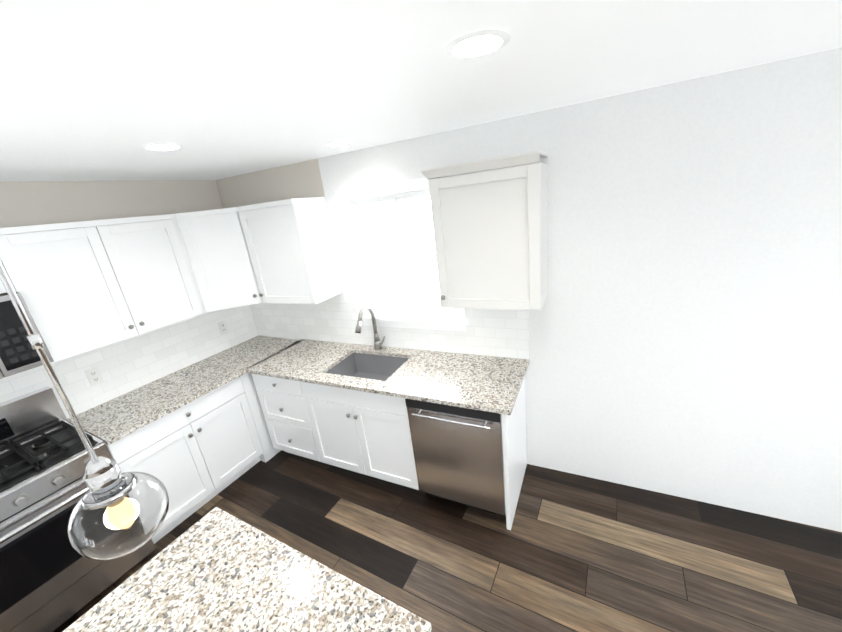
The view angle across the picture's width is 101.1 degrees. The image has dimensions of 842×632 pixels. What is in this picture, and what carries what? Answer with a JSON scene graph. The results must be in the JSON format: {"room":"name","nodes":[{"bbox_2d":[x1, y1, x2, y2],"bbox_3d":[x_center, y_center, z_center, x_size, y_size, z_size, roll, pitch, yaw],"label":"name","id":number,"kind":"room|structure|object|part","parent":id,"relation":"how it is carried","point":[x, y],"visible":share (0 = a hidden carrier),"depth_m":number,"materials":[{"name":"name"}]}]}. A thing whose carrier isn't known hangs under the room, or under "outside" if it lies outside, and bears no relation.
{"room":"kitchen","nodes":[
{"label":"kitchen","id":0,"kind":"room"},
{"bbox_2d":[0,180,258,334],"bbox_3d":[-2.586,0.466,2.177,0.122,2.440,5.394,4,21,29],"label":"wall","id":1,"kind":"structure","parent":0,"point":[26,203],"depth_m":2.45,"materials":[{"name":"paint"}]},
{"bbox_2d":[0,253,19,293],"bbox_3d":[-2.510,-0.232,1.765,0.330,0.335,0.444,4,21,29],"label":"upper cabinet","id":2,"kind":"object","parent":1,"relation":"attached to","point":[4,263],"depth_m":1.89,"materials":[{"name":"white wood"}]},
{"bbox_2d":[0,292,53,378],"bbox_3d":[-2.480,0.185,1.718,0.471,0.420,0.758,4,21,29],"label":"microwave","id":3,"kind":"object","parent":2,"relation":"attached to","point":[18,354],"visible":0.71,"depth_m":1.87,"materials":[{"name":"grey"}]},
{"bbox_2d":[0,219,151,362],"bbox_3d":[-2.258,-0.179,2.227,0.330,0.780,0.516,4,21,29],"label":"upper cabinet","id":4,"kind":"object","parent":1,"relation":"attached to","point":[83,286],"depth_m":2.13,"materials":[{"name":"white wood"}]},
{"bbox_2d":[108,215,195,329],"bbox_3d":[-2.072,-0.308,2.549,0.330,0.780,0.516,4,21,29],"label":"upper cabinet","id":5,"kind":"object","parent":1,"relation":"attached to","point":[143,240],"depth_m":2.49,"materials":[{"name":"white wood"}]},
{"bbox_2d":[160,207,259,315],"bbox_3d":[-1.650,-0.482,2.923,0.688,0.780,0.727,4,21,29],"label":"upper cabinet","id":6,"kind":"object","parent":1,"relation":"attached to","point":[209,249],"depth_m":2.74,"materials":[{"name":"white wood"}]},
{"bbox_2d":[0,293,529,418],"bbox_3d":[-1.285,0.579,1.586,2.736,0.466,3.492,4,21,29],"label":"backsplash","id":7,"kind":"structure","parent":1,"relation":"attached to","point":[90,379],"depth_m":2.75,"materials":[{"name":"tile"}]},
{"bbox_2d":[0,0,841,180],"bbox_3d":[0.771,-0.588,0.137,8.204,0.060,6.274,4,21,29],"label":"ceiling","id":8,"kind":"structure","parent":0,"point":[97,90],"depth_m":1.07,"materials":[{"name":"paint"}]},
{"bbox_2d":[0,262,168,559],"bbox_3d":[-0.665,0.007,0.583,0.158,1.007,0.158,4,21,29],"label":"pendant light","id":9,"kind":"object","parent":8,"relation":"hanging from","point":[101,475],"depth_m":0.66,"materials":[{"name":"clear glass"}]},
{"bbox_3d":[-0.617,0.407,0.715,0.158,0.158,0.158,4,21,29],"label":"pendant light shade","id":10,"kind":"part","parent":9,"relation":"part of","materials":[{"name":"clear glass"}]},
{"bbox_2d":[140,143,184,150],"bbox_3d":[-1.259,-0.824,1.692,0.184,0.005,0.184,4,21,29],"label":"recessed light","id":11,"kind":"object","parent":8,"relation":"in","point":[161,146],"visible":0.92,"depth_m":1.67,"materials":[{"name":"white plastic"}]},
{"bbox_2d":[444,29,510,58],"bbox_3d":[0.157,-0.755,0.970,0.184,0.005,0.184,4,21,29],"label":"recessed light","id":12,"kind":"object","parent":8,"relation":"in","point":[476,43],"visible":1,"depth_m":0.95,"materials":[{"name":"white plastic"}]},
{"bbox_2d":[54,450,841,631],"bbox_3d":[1.055,1.770,0.917,8.204,0.060,6.274,4,21,29],"label":"floor","id":13,"kind":"structure","parent":0,"point":[569,552],"depth_m":2.03,"materials":[{"name":"brown wood"}]},
{"bbox_2d":[0,386,155,631],"bbox_3d":[-2.259,1.159,1.980,0.694,1.180,0.758,4,21,29],"label":"range","id":14,"kind":"object","parent":13,"relation":"on","point":[52,579],"visible":0.77,"depth_m":1.91,"materials":[{"name":"grey metal"}]},
{"bbox_2d":[106,377,265,543],"bbox_3d":[-1.878,1.012,2.759,0.610,0.884,0.962,4,21,29],"label":"base cabinet","id":15,"kind":"object","parent":13,"relation":"on","point":[195,455],"depth_m":2.55,"materials":[{"name":"white wood"}]},
{"bbox_2d":[67,360,246,444],"bbox_3d":[-1.917,0.581,2.605,0.646,0.028,0.957,4,21,29],"label":"countertop","id":16,"kind":"structure","parent":15,"relation":"on","point":[110,421],"depth_m":2.49,"materials":[{"name":"stone"}]},
{"bbox_2d":[240,373,333,462],"bbox_3d":[-0.988,0.793,3.096,0.658,0.884,0.712,4,21,29],"label":"base cabinet","id":17,"kind":"object","parent":13,"relation":"on","point":[279,407],"depth_m":2.87,"materials":[{"name":"white wood"}]},
{"bbox_2d":[310,387,365,470],"bbox_3d":[-0.493,0.902,2.946,0.549,0.660,0.657,4,21,29],"label":"base cabinet","id":18,"kind":"object","parent":13,"relation":"on","point":[327,411],"depth_m":2.67,"materials":[{"name":"white wood"}]},
{"bbox_2d":[203,335,529,414],"bbox_3d":[-0.587,0.458,2.802,2.768,0.220,0.761,4,21,29],"label":"countertop","id":19,"kind":"structure","parent":18,"relation":"on","point":[493,384],"depth_m":2.55,"materials":[{"name":"stone"}]},
{"bbox_2d":[355,306,384,349],"bbox_3d":[-0.400,0.121,2.749,0.140,0.404,0.280,4,21,29],"label":"faucet","id":20,"kind":"object","parent":19,"relation":"on","point":[378,343],"visible":1,"depth_m":2.81,"materials":[{"name":"silver metal"}]},
{"bbox_2d":[342,392,418,489],"bbox_3d":[-0.133,0.925,2.747,0.517,0.660,0.657,4,21,29],"label":"base cabinet","id":21,"kind":"object","parent":13,"relation":"on","point":[378,434],"depth_m":2.47,"materials":[{"name":"white wood"}]},
{"bbox_2d":[405,398,505,516],"bbox_3d":[0.339,0.849,2.451,0.637,0.881,0.660,4,21,29],"label":"dishwasher","id":22,"kind":"object","parent":13,"relation":"on","point":[458,454],"visible":0.6,"depth_m":2.18,"materials":[{"name":"grey metal"}]},
{"bbox_2d":[216,47,841,531],"bbox_3d":[1.840,0.040,1.852,8.304,2.440,0.122,2,20,26],"label":"wall","id":23,"kind":"structure","parent":0,"point":[686,331],"depth_m":1.93,"materials":[{"name":"paint"}]},
{"bbox_2d":[236,197,341,303],"bbox_3d":[-1.082,-0.515,2.814,0.651,0.780,0.410,4,21,29],"label":"upper cabinet","id":24,"kind":"object","parent":23,"relation":"attached to","point":[291,253],"depth_m":2.68,"materials":[{"name":"white wood"}]},
{"bbox_2d":[335,175,467,331],"bbox_3d":[-0.140,-0.433,2.641,1.007,1.090,0.216,4,21,29],"label":"window","id":25,"kind":"structure","parent":23,"relation":"in","point":[394,233],"depth_m":2.68,"materials":[{"name":"white glass"}]},
{"bbox_2d":[420,150,547,309],"bbox_3d":[0.404,-0.480,2.087,0.657,0.824,0.392,4,21,29],"label":"upper cabinet","id":26,"kind":"object","parent":23,"relation":"attached to","point":[490,228],"visible":1,"depth_m":1.94,"materials":[{"name":"white wood"}]},
{"bbox_3d":[-0.873,1.544,0.787,0.722,0.884,1.564,4,21,29],"label":"kitchen island","id":27,"kind":"object","parent":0,"visible":0},
{"bbox_2d":[63,507,431,631],"bbox_3d":[-0.803,1.120,0.576,1.036,0.030,1.616,4,21,29],"label":"island countertop","id":28,"kind":"structure","parent":27,"relation":"on","point":[216,569],"depth_m":1.12,"materials":[{"name":"stone"}]}
]}

